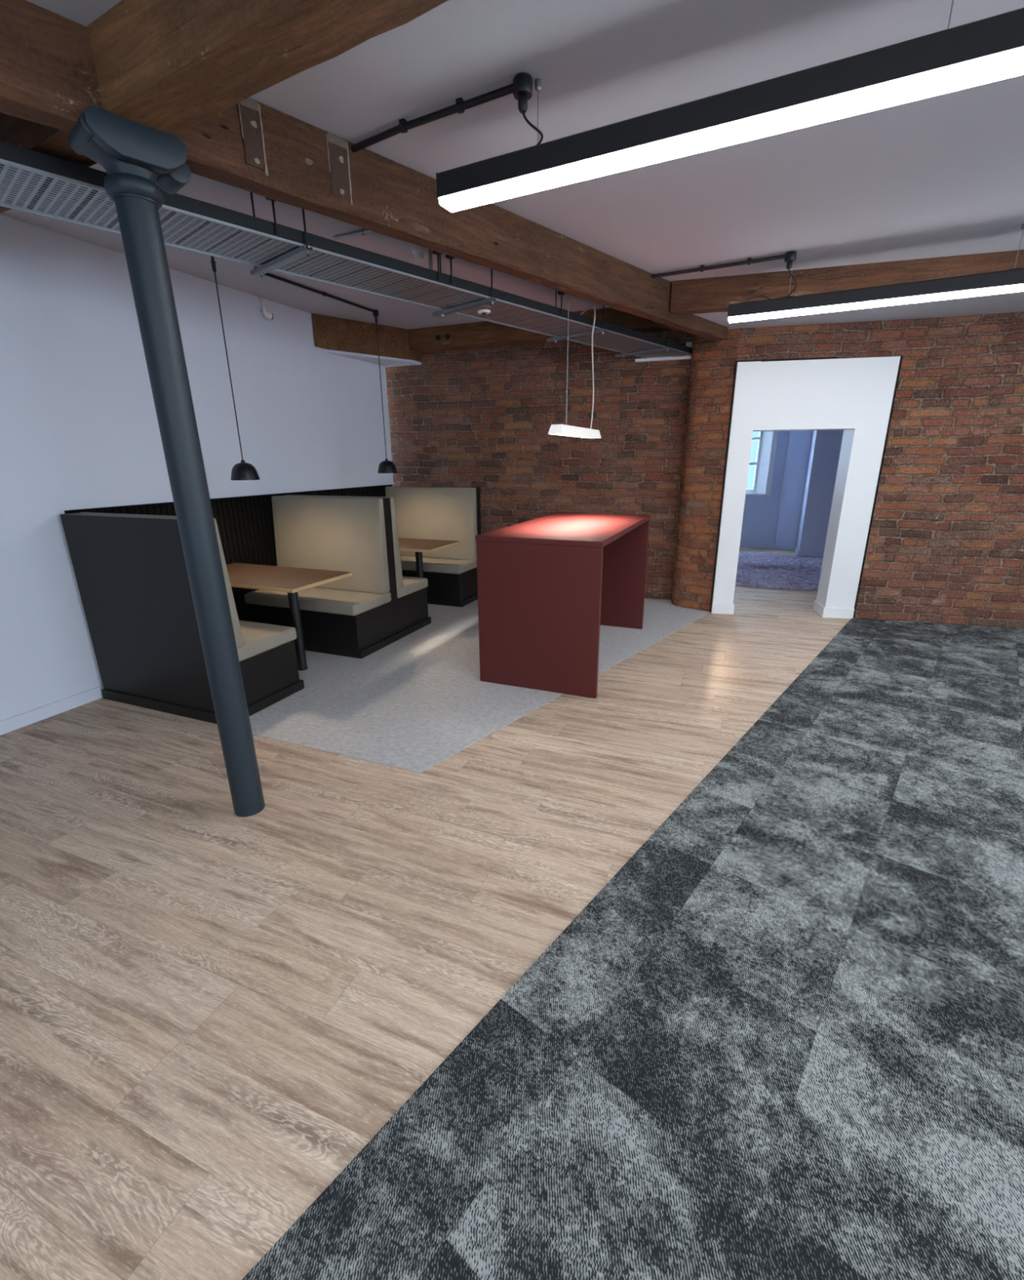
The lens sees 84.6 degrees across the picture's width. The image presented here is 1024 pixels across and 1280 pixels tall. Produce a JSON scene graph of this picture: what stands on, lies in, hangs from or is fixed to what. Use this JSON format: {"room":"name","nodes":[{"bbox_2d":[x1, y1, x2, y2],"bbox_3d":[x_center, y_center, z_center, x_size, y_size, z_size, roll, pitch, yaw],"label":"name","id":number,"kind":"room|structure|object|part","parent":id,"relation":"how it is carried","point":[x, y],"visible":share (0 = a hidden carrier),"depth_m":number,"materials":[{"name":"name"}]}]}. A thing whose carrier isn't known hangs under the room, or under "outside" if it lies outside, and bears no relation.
{"room":"open-plan office","nodes":[
{"label":"open-plan office","id":0,"kind":"room"},
{"bbox_2d":[0,214,393,720],"bbox_3d":[-3.353,-0.778,2.786,0.150,3.020,9.470,7,19,22],"label":"wall","id":1,"kind":"structure","parent":0,"point":[79,428],"depth_m":3.82,"materials":[{"name":"white paint"}]},
{"bbox_2d":[0,686,102,735],"bbox_3d":[-3.998,1.180,1.525,0.016,0.085,5.635,7,19,22],"label":"baseboard","id":2,"kind":"structure","parent":1,"relation":"attached to","point":[12,723],"depth_m":3.70,"materials":[{"name":"white paint"}]},
{"bbox_2d":[63,484,393,621],"bbox_3d":[-2.180,-0.761,5.493,0.030,1.298,3.730,7,19,22],"label":"slatted panel","id":3,"kind":"object","parent":1,"relation":"attached to","point":[245,524],"visible":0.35,"depth_m":4.99,"materials":[{"name":"black wood"}]},
{"bbox_3d":[-2.186,-1.374,5.294,0.030,0.008,3.730,7,19,22],"label":"trim","id":4,"kind":"part","parent":3,"relation":"part of","materials":[{"name":"black wood"}]},
{"bbox_2d":[257,296,273,319],"bbox_3d":[-2.136,-2.882,4.888,0.095,0.174,0.061,-14,22,-35],"label":"wall sensor","id":5,"kind":"object","parent":1,"relation":"attached to","point":[268,315],"visible":1,"depth_m":4.88,"materials":[{"name":"white plastic"}]},
{"bbox_3d":[-2.162,-2.909,4.866,0.053,0.107,0.016,7,19,22],"label":"arm","id":6,"kind":"part","parent":5,"relation":"part of","materials":[{"name":"white plastic"}]},
{"bbox_2d":[323,349,421,366],"bbox_3d":[-1.464,-3.040,6.056,0.440,0.025,1.140,7,19,22],"label":"trim","id":7,"kind":"structure","parent":1,"relation":"attached to","point":[384,361],"depth_m":6.14,"materials":[{"name":"white paint"}]},
{"bbox_2d":[0,163,609,329],"bbox_3d":[-1.510,-2.034,1.843,3.668,0.080,9.950,7,19,22],"label":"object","id":8,"kind":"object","parent":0,"point":[393,313],"depth_m":4.19,"materials":[{"name":"paint"}]},
{"bbox_2d":[253,266,378,316],"bbox_3d":[-1.633,-2.793,4.386,0.446,0.058,2.144,2,18,8],"label":"conduit","id":9,"kind":"object","parent":8,"relation":"attached to","point":[375,312],"visible":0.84,"depth_m":4.72,"materials":[{"name":"black metal"}]},
{"bbox_2d":[373,315,396,473],"bbox_3d":[-1.288,-2.399,5.574,0.200,1.431,0.200,7,19,22],"label":"dome pendant","id":10,"kind":"object","parent":9,"relation":"hanging from","point":[386,466],"visible":1,"depth_m":5.70,"materials":[{"name":"black metal"}]},
{"bbox_3d":[-1.282,-1.786,5.773,0.200,0.143,0.200,7,19,22],"label":"lamp shade","id":11,"kind":"part","parent":10,"relation":"part of","materials":[{"name":"black metal"}]},
{"bbox_2d":[0,140,692,358],"bbox_3d":[-0.353,-2.386,3.694,0.575,0.408,6.384,15,24,40],"label":"cable tray","id":12,"kind":"object","parent":8,"relation":"hanging from","point":[21,158],"visible":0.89,"depth_m":2.81,"materials":[{"name":"metal"}]},
{"bbox_3d":[-1.338,-2.134,2.945,0.009,0.408,0.009,15,24,40],"label":"hanger rod","id":13,"kind":"part","parent":12,"relation":"part of","materials":[{"name":"black metal"}]},
{"bbox_3d":[-1.084,-2.032,2.533,0.009,0.353,0.009,15,24,40],"label":"hanger rod","id":14,"kind":"part","parent":12,"relation":"part of","materials":[{"name":"black metal"}]},
{"bbox_3d":[-0.982,-2.039,2.641,0.009,0.408,0.009,15,24,40],"label":"hanger rod","id":15,"kind":"part","parent":12,"relation":"part of","materials":[{"name":"black metal"}]},
{"bbox_3d":[-0.487,-2.298,3.849,0.020,0.060,6.384,15,24,40],"label":"rail","id":16,"kind":"part","parent":12,"relation":"part of","materials":[{"name":"grey metal"}]},
{"bbox_2d":[0,191,657,357],"bbox_3d":[-0.450,-2.293,3.816,0.065,0.062,6.364,15,24,40],"label":"cable","id":17,"kind":"object","parent":12,"relation":"in","point":[604,344],"visible":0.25,"depth_m":2.91,"materials":[{"name":"black plastic"}]},
{"bbox_2d":[0,186,664,357],"bbox_3d":[-0.399,-2.279,3.773,0.063,0.060,6.365,15,24,40],"label":"cable","id":18,"kind":"object","parent":12,"relation":"in","point":[624,347],"visible":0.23,"depth_m":2.88,"materials":[{"name":"black plastic"}]},
{"bbox_2d":[0,180,674,356],"bbox_3d":[-0.349,-2.267,3.729,0.067,0.064,6.365,15,24,40],"label":"cable","id":19,"kind":"object","parent":12,"relation":"in","point":[2,180],"visible":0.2,"depth_m":2.80,"materials":[{"name":"black plastic"}]},
{"bbox_2d":[0,172,678,356],"bbox_3d":[-0.298,-2.252,3.687,0.064,0.060,6.364,15,24,39],"label":"cable","id":20,"kind":"object","parent":12,"relation":"in","point":[0,172],"visible":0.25,"depth_m":2.75,"materials":[{"name":"black plastic"}]},
{"bbox_2d":[0,164,684,355],"bbox_3d":[-0.247,-2.240,3.642,0.066,0.064,6.365,15,24,40],"label":"cable","id":21,"kind":"object","parent":12,"relation":"in","point":[0,165],"visible":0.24,"depth_m":2.69,"materials":[{"name":"black plastic"}]},
{"bbox_2d":[0,164,688,355],"bbox_3d":[-0.198,-2.225,3.601,0.062,0.060,6.365,15,24,40],"label":"cable","id":22,"kind":"object","parent":12,"relation":"in","point":[0,164],"visible":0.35,"depth_m":2.58,"materials":[{"name":"black plastic"}]},
{"bbox_3d":[-0.427,-2.264,3.229,0.009,0.353,0.009,15,24,40],"label":"hanger rod","id":23,"kind":"part","parent":12,"relation":"part of","materials":[{"name":"black metal"}]},
{"bbox_3d":[-0.485,-2.436,3.850,0.009,0.408,0.009,15,24,39],"label":"hanger rod","id":24,"kind":"part","parent":12,"relation":"part of","materials":[{"name":"black metal"}]},
{"bbox_3d":[-0.360,-2.287,3.300,0.009,0.353,0.009,15,24,40],"label":"hanger rod","id":25,"kind":"part","parent":12,"relation":"part of","materials":[{"name":"black metal"}]},
{"bbox_2d":[477,309,490,314],"bbox_3d":[-0.194,-2.269,3.898,0.092,0.020,0.092,7,19,22],"label":"sensor","id":26,"kind":"object","parent":12,"relation":"attached to","point":[479,311],"visible":1,"depth_m":3.88,"materials":[{"name":"white plastic"}]},
{"bbox_3d":[-0.129,-2.340,3.546,0.009,0.408,0.009,15,24,40],"label":"hanger rod","id":27,"kind":"part","parent":12,"relation":"part of","materials":[{"name":"black metal"}]},
{"bbox_3d":[0.369,-2.737,4.755,0.009,0.408,0.009,15,24,39],"label":"hanger rod","id":28,"kind":"part","parent":12,"relation":"part of","materials":[{"name":"grey metal"}]},
{"bbox_3d":[0.359,-2.541,4.063,0.009,0.353,0.009,15,24,40],"label":"hanger rod","id":29,"kind":"part","parent":12,"relation":"part of","materials":[{"name":"grey metal"}]},
{"bbox_3d":[0.725,-2.641,4.451,0.009,0.408,0.009,15,24,40],"label":"hanger rod","id":30,"kind":"part","parent":12,"relation":"part of","materials":[{"name":"grey metal"}]},
{"bbox_2d":[311,313,422,362],"bbox_3d":[-1.480,-3.178,5.939,0.445,0.310,1.276,7,19,22],"label":"timber beam","id":31,"kind":"structure","parent":8,"relation":"attached to","point":[331,333],"depth_m":5.80,"materials":[{"name":"brown wood"}]},
{"bbox_2d":[333,228,432,270],"bbox_3d":[-0.789,-2.365,3.445,0.734,0.308,0.048,9,20,26],"label":"conduit","id":32,"kind":"object","parent":8,"relation":"attached to","point":[362,232],"visible":0.4,"depth_m":3.46,"materials":[{"name":"grey metal"}]},
{"bbox_2d":[412,248,425,260],"bbox_3d":[-0.629,-2.609,3.817,0.090,0.058,0.090,7,19,22],"label":"smoke detector","id":33,"kind":"object","parent":8,"relation":"attached to","point":[419,253],"visible":1,"depth_m":3.79,"materials":[{"name":"white plastic"}]},
{"bbox_2d":[408,307,679,353],"bbox_3d":[0.354,-3.176,5.731,3.078,0.218,0.306,7,19,22],"label":"timber beam","id":34,"kind":"structure","parent":8,"relation":"attached to","point":[477,335],"depth_m":5.85,"materials":[{"name":"brown wood"}]},
{"bbox_2d":[547,294,600,438],"bbox_3d":[0.453,-2.129,4.140,0.195,1.190,1.080,7,19,22],"label":"pendant lamp","id":35,"kind":"object","parent":8,"relation":"hanging from","point":[555,429],"visible":0.95,"depth_m":4.20,"materials":[{"name":"white"}]},
{"bbox_3d":[0.500,-1.587,4.297,0.104,0.062,1.080,7,19,22],"label":"lamp shade","id":36,"kind":"part","parent":35,"relation":"part of","materials":[{"name":"white plastic"}]},
{"bbox_3d":[-1.995,-2.563,3.744,0.020,0.078,0.020,7,19,22],"label":"conduit","id":37,"kind":"object","parent":8,"relation":"attached to","visible":0},
{"bbox_2d":[209,261,259,480],"bbox_3d":[-1.989,-1.858,3.973,0.200,1.401,0.200,7,19,22],"label":"dome pendant","id":38,"kind":"object","parent":37,"relation":"hanging from","point":[241,471],"visible":1,"depth_m":4.09,"materials":[{"name":"black metal"}]},
{"bbox_3d":[-1.983,-1.259,4.167,0.200,0.143,0.200,7,19,22],"label":"lamp shade","id":39,"kind":"part","parent":38,"relation":"part of","materials":[{"name":"black metal"}]},
{"bbox_2d":[0,546,1023,1279],"bbox_3d":[2.363,0.545,3.591,10.150,0.107,14.800,7,19,22],"label":"floor","id":40,"kind":"structure","parent":0,"point":[784,1039],"depth_m":1.85,"materials":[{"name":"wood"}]},
{"bbox_2d":[67,105,264,817],"bbox_3d":[-1.289,-0.456,2.326,0.230,2.655,0.334,16,24,40],"label":"column","id":41,"kind":"structure","parent":40,"relation":"on","point":[135,157],"depth_m":2.11,"materials":[{"name":"metal"}]},
{"bbox_2d":[0,111,97,213],"bbox_3d":[-2.233,-2.011,2.348,1.956,0.303,0.180,10,21,29],"label":"timber beam","id":42,"kind":"structure","parent":41,"relation":"on","point":[37,137],"depth_m":2.02,"materials":[{"name":"brown wood"}]},
{"bbox_3d":[-1.242,-1.645,1.867,0.050,0.110,0.293,16,24,40],"label":"cheek plate","id":43,"kind":"part","parent":41,"relation":"part of","materials":[{"name":"paint"}]},
{"bbox_2d":[87,0,448,135],"bbox_3d":[0.326,-1.546,0.954,3.692,0.253,0.191,10,21,29],"label":"timber beam","id":44,"kind":"structure","parent":41,"relation":"on","point":[171,67],"depth_m":1.58,"materials":[{"name":"brown wood"}]},
{"bbox_2d":[0,0,727,341],"bbox_3d":[-1.476,-1.778,1.691,0.133,0.333,10.044,16,24,40],"label":"timber beam","id":45,"kind":"structure","parent":41,"relation":"on","point":[48,77],"depth_m":2.36,"materials":[{"name":"wood"}]},
{"bbox_2d":[59,511,304,724],"bbox_3d":[-2.214,-0.225,3.868,1.210,1.282,0.678,7,19,22],"label":"bench","id":46,"kind":"object","parent":40,"relation":"on","point":[131,571],"visible":0.7,"depth_m":3.62,"materials":[{"name":"fabric"}]},
{"bbox_3d":[-2.326,-0.146,3.631,1.194,1.280,0.095,7,19,22],"label":"panel","id":47,"kind":"part","parent":46,"relation":"part of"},
{"bbox_2d":[79,511,244,648],"bbox_3d":[-2.284,-0.399,3.652,1.200,0.816,0.112,7,19,22],"label":"cushion","id":48,"kind":"object","parent":46,"relation":"on","point":[237,629],"depth_m":3.48,"materials":[{"name":"fabric"}]},
{"bbox_2d":[236,620,296,662],"bbox_3d":[-2.192,-0.035,3.986,1.206,0.093,0.563,7,19,22],"label":"seat cushion","id":49,"kind":"object","parent":46,"relation":"on","point":[260,639],"depth_m":3.83,"materials":[{"name":"fabric"}]},
{"bbox_2d":[226,562,351,671],"bbox_3d":[-1.956,-0.156,4.505,1.234,0.748,0.650,7,19,22],"label":"table","id":50,"kind":"object","parent":40,"relation":"on","point":[291,580],"visible":0.88,"depth_m":4.33,"materials":[{"name":"brown wood"}]},
{"bbox_3d":[-1.681,-0.112,4.400,0.100,0.722,0.100,7,19,22],"label":"leg","id":51,"kind":"part","parent":50,"relation":"part of","materials":[{"name":"black plastic"}]},
{"bbox_2d":[244,494,431,658],"bbox_3d":[-1.613,-0.677,5.246,1.210,1.282,1.183,7,19,22],"label":"bench","id":52,"kind":"object","parent":40,"relation":"on","point":[360,614],"visible":0.78,"depth_m":4.96,"materials":[{"name":"fabric"}]},
{"bbox_2d":[244,586,391,615],"bbox_3d":[-1.736,-0.378,5.031,1.206,0.093,0.538,7,19,22],"label":"seat cushion","id":53,"kind":"object","parent":52,"relation":"on","point":[326,601],"depth_m":4.87,"materials":[{"name":"fabric"}]},
{"bbox_2d":[271,496,389,594],"bbox_3d":[-1.662,-0.867,5.078,1.200,0.816,0.112,7,19,22],"label":"cushion","id":54,"kind":"object","parent":52,"relation":"on","point":[340,534],"depth_m":5.00,"materials":[{"name":"fabric"}]},
{"bbox_2d":[285,494,403,588],"bbox_3d":[-1.578,-0.931,5.271,1.200,0.816,0.112,7,19,22],"label":"cushion","id":55,"kind":"object","parent":52,"relation":"on","point":[398,580],"depth_m":5.03,"materials":[{"name":"fabric"}]},
{"bbox_2d":[396,576,427,598],"bbox_3d":[-1.490,-0.563,5.594,1.206,0.093,0.538,7,19,22],"label":"seat cushion","id":56,"kind":"object","parent":52,"relation":"on","point":[411,586],"depth_m":5.40,"materials":[{"name":"fabric"}]},
{"bbox_2d":[398,537,459,577],"bbox_3d":[-1.253,-0.685,6.116,1.234,0.748,0.650,7,19,22],"label":"table","id":57,"kind":"object","parent":40,"relation":"on","point":[419,546],"visible":0.45,"depth_m":5.91,"materials":[{"name":"brown wood"}]},
{"bbox_3d":[-0.979,-0.640,6.011,0.100,0.722,0.100,7,19,22],"label":"leg","id":58,"kind":"part","parent":57,"relation":"part of","materials":[{"name":"black plastic"}]},
{"bbox_2d":[385,486,480,607],"bbox_3d":[-1.019,-1.123,6.605,1.210,1.282,0.600,7,19,22],"label":"bench","id":59,"kind":"object","parent":40,"relation":"on","point":[425,513],"visible":0.54,"depth_m":6.51,"materials":[{"name":"fabric"}]},
{"bbox_2d":[385,486,477,560],"bbox_3d":[-0.972,-1.386,6.658,1.200,0.816,0.112,7,19,22],"label":"cushion","id":60,"kind":"object","parent":59,"relation":"on","point":[425,513],"depth_m":6.57,"materials":[{"name":"fabric"}]},
{"bbox_2d":[400,555,476,573],"bbox_3d":[-1.039,-0.902,6.628,1.206,0.093,0.498,7,19,22],"label":"seat cushion","id":61,"kind":"object","parent":59,"relation":"on","point":[431,564],"depth_m":6.43,"materials":[{"name":"fabric"}]},
{"bbox_3d":[-0.931,-1.195,6.828,1.194,1.280,0.100,7,19,22],"label":"panel","id":62,"kind":"part","parent":59,"relation":"part of","materials":[{"name":"beige leather"}]},
{"bbox_2d":[475,512,650,698],"bbox_3d":[0.513,-0.419,4.697,0.898,1.085,1.818,7,19,22],"label":"table","id":63,"kind":"object","parent":40,"relation":"on","point":[547,585],"visible":1,"depth_m":3.94,"materials":[{"name":"red laminate"}]},
{"bbox_3d":[0.174,-0.145,3.926,0.890,1.046,0.038,7,19,22],"label":"panel","id":64,"kind":"part","parent":63,"relation":"part of","materials":[{"name":"red laminate"}]},
{"bbox_3d":[0.853,-0.656,5.481,0.890,1.046,0.038,7,19,22],"label":"panel","id":65,"kind":"part","parent":63,"relation":"part of","materials":[{"name":"red laminate"}]},
{"bbox_2d":[734,551,822,590],"bbox_3d":[3.763,-1.074,8.332,2.877,0.030,2.854,7,19,22],"label":"carpet","id":66,"kind":"object","parent":40,"relation":"on","point":[756,570],"visible":0.62,"depth_m":8.00,"materials":[{"name":"carpet"}]},
{"bbox_2d":[26,0,1023,282],"bbox_3d":[1.206,-1.558,0.394,9.405,0.140,9.213,7,19,22],"label":"ceiling","id":67,"kind":"structure","parent":0,"point":[940,175],"depth_m":2.26,"materials":[{"name":"paint"}]},
{"bbox_2d":[351,72,532,152],"bbox_3d":[-0.305,-2.002,2.196,0.864,0.099,0.069,10,21,29],"label":"conduit","id":68,"kind":"object","parent":67,"relation":"attached to","point":[521,87],"visible":1,"depth_m":2.10,"materials":[{"name":"black plastic"}]},
{"bbox_2d":[652,250,796,278],"bbox_3d":[1.462,-2.586,3.947,0.952,0.099,0.070,9,20,28],"label":"conduit","id":69,"kind":"object","parent":67,"relation":"attached to","point":[789,257],"visible":1,"depth_m":3.87,"materials":[{"name":"black plastic"}]},
{"bbox_2d":[435,0,1023,212],"bbox_3d":[0.811,-1.738,1.698,2.456,0.315,0.105,9,20,26],"label":"linear light","id":70,"kind":"object","parent":67,"relation":"hanging from","point":[990,49],"visible":1,"depth_m":1.72,"materials":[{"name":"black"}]},
{"bbox_2d":[670,249,1023,315],"bbox_3d":[4.252,-2.447,3.592,6.243,0.233,0.162,5,19,15],"label":"timber beam","id":71,"kind":"structure","parent":67,"relation":"attached to","point":[707,295],"depth_m":4.07,"materials":[{"name":"brown wood"}]},
{"bbox_2d":[727,223,1023,323],"bbox_3d":[2.647,-2.317,3.486,2.456,0.348,0.206,9,20,26],"label":"linear light","id":72,"kind":"object","parent":67,"relation":"hanging from","point":[1011,280],"visible":0.94,"depth_m":3.65,"materials":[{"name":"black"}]},
{"bbox_2d":[728,284,1023,323],"bbox_3d":[2.672,-2.176,3.579,2.442,0.022,0.099,9,20,26],"label":"diffuser","id":73,"kind":"object","parent":72,"relation":"attached to","point":[983,289],"depth_m":3.68,"materials":[{"name":"white plastic"}]},
{"bbox_2d":[385,330,693,599],"bbox_3d":[0.214,-2.083,6.745,3.592,3.000,0.298,5,19,16],"label":"wall","id":74,"kind":"structure","parent":0,"point":[482,418],"depth_m":6.44,"materials":[{"name":"brick"}]},
{"bbox_2d":[635,342,692,362],"bbox_3d":[1.616,-3.015,5.940,0.592,0.155,0.298,5,19,16],"label":"trim","id":75,"kind":"structure","parent":74,"relation":"attached to","point":[687,344],"depth_m":5.82,"materials":[{"name":"paint"}]},
{"bbox_2d":[671,328,739,611],"bbox_3d":[2.048,-1.854,5.987,0.450,3.000,0.695,7,19,22],"label":"wall","id":76,"kind":"structure","parent":0,"point":[712,362],"depth_m":5.74,"materials":[{"name":"orange brick"}]},
{"bbox_2d":[711,603,734,614],"bbox_3d":[2.304,-0.379,6.124,0.222,0.105,0.417,7,19,22],"label":"baseboard","id":77,"kind":"object","parent":76,"relation":"attached to","point":[716,608],"visible":0.85,"depth_m":5.96,"materials":[{"name":"paint"}]},
{"bbox_2d":[711,361,760,609],"bbox_3d":[2.258,-1.492,5.787,0.205,2.430,0.366,3,18,11],"label":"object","id":78,"kind":"structure","parent":76,"relation":"attached to","point":[747,374],"depth_m":5.57,"materials":[{"name":"paint"}]},
{"bbox_2d":[740,431,790,542],"bbox_3d":[4.329,-3.039,9.983,5.200,2.750,0.250,7,19,22],"label":"wall","id":79,"kind":"structure","parent":0,"point":[761,513],"depth_m":10.01,"materials":[{"name":"blue paint"}]},
{"bbox_2d":[746,431,763,493],"bbox_3d":[3.719,-3.363,10.182,1.455,1.345,0.060,7,19,22],"label":"window","id":80,"kind":"structure","parent":79,"relation":"in","point":[757,438],"depth_m":9.98,"materials":[{"name":"glass"}]},
{"bbox_2d":[745,431,777,495],"bbox_3d":[3.769,-3.339,10.049,1.730,1.430,0.170,7,19,22],"label":"trim","id":81,"kind":"structure","parent":79,"relation":"attached to","point":[769,439],"depth_m":9.81,"materials":[{"name":"paint"}]},
{"bbox_2d":[739,541,795,551],"bbox_3d":[3.428,-1.816,10.534,3.400,0.100,0.176,7,19,22],"label":"baseboard","id":82,"kind":"structure","parent":79,"relation":"attached to","point":[745,544],"depth_m":10.14,"materials":[{"name":"blue paint"}]},
{"bbox_2d":[774,430,813,545],"bbox_3d":[4.832,-2.910,9.572,0.340,2.750,0.160,7,19,22],"label":"wall","id":83,"kind":"structure","parent":0,"point":[799,443],"depth_m":9.60,"materials":[{"name":"blue paint"}]},
{"bbox_2d":[796,430,843,552],"bbox_3d":[5.688,-2.693,8.876,1.800,2.750,0.850,7,19,22],"label":"wall","id":84,"kind":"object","parent":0,"point":[825,446],"visible":0.07,"depth_m":8.89,"materials":[{"name":"blue paint"}]},
{"bbox_2d":[794,545,823,558],"bbox_3d":[5.656,-1.405,9.203,1.816,0.100,0.690,7,19,22],"label":"baseboard","id":85,"kind":"object","parent":84,"relation":"attached to","point":[799,553],"visible":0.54,"depth_m":9.17,"materials":[{"name":"blue paint"}]},
{"bbox_2d":[736,319,909,360],"bbox_3d":[2.858,-2.891,5.213,1.457,0.565,0.321,4,18,13],"label":"wall","id":86,"kind":"structure","parent":0,"point":[875,338],"depth_m":5.11,"materials":[{"name":"brick"}]},
{"bbox_2d":[709,355,901,617],"bbox_3d":[2.809,-1.431,5.556,1.409,2.448,0.038,3,18,11],"label":"trim","id":87,"kind":"structure","parent":86,"relation":"attached to","point":[827,357],"depth_m":5.42,"materials":[{"name":"white paint"}]},
{"bbox_2d":[752,357,866,431],"bbox_3d":[2.793,-2.334,5.403,0.903,0.600,0.320,3,18,11],"label":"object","id":88,"kind":"structure","parent":86,"relation":"attached to","point":[816,394],"depth_m":5.25,"materials":[{"name":"paint"}]},
{"bbox_2d":[693,291,1023,329],"bbox_3d":[4.504,-2.623,4.073,6.399,0.160,1.093,5,19,15],"label":"ceiling","id":89,"kind":"structure","parent":0,"point":[1011,302],"depth_m":4.69,"materials":[{"name":"paint"}]},
{"bbox_2d":[853,311,1023,628],"bbox_3d":[5.694,-1.509,4.819,4.501,3.000,0.298,5,19,16],"label":"wall","id":90,"kind":"structure","parent":0,"point":[945,542],"depth_m":5.20,"materials":[{"name":"brick"}]},
{"bbox_2d":[812,600,854,618],"bbox_3d":[3.378,-0.325,5.926,0.287,0.105,0.338,3,18,11],"label":"baseboard","id":91,"kind":"object","parent":90,"relation":"attached to","point":[824,612],"visible":1,"depth_m":5.78,"materials":[{"name":"paint"}]},
{"bbox_2d":[816,355,900,608],"bbox_3d":[3.376,-1.430,5.565,0.272,2.430,0.300,3,18,11],"label":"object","id":92,"kind":"structure","parent":90,"relation":"attached to","point":[861,450],"depth_m":5.44,"materials":[{"name":"paint"}]}
]}

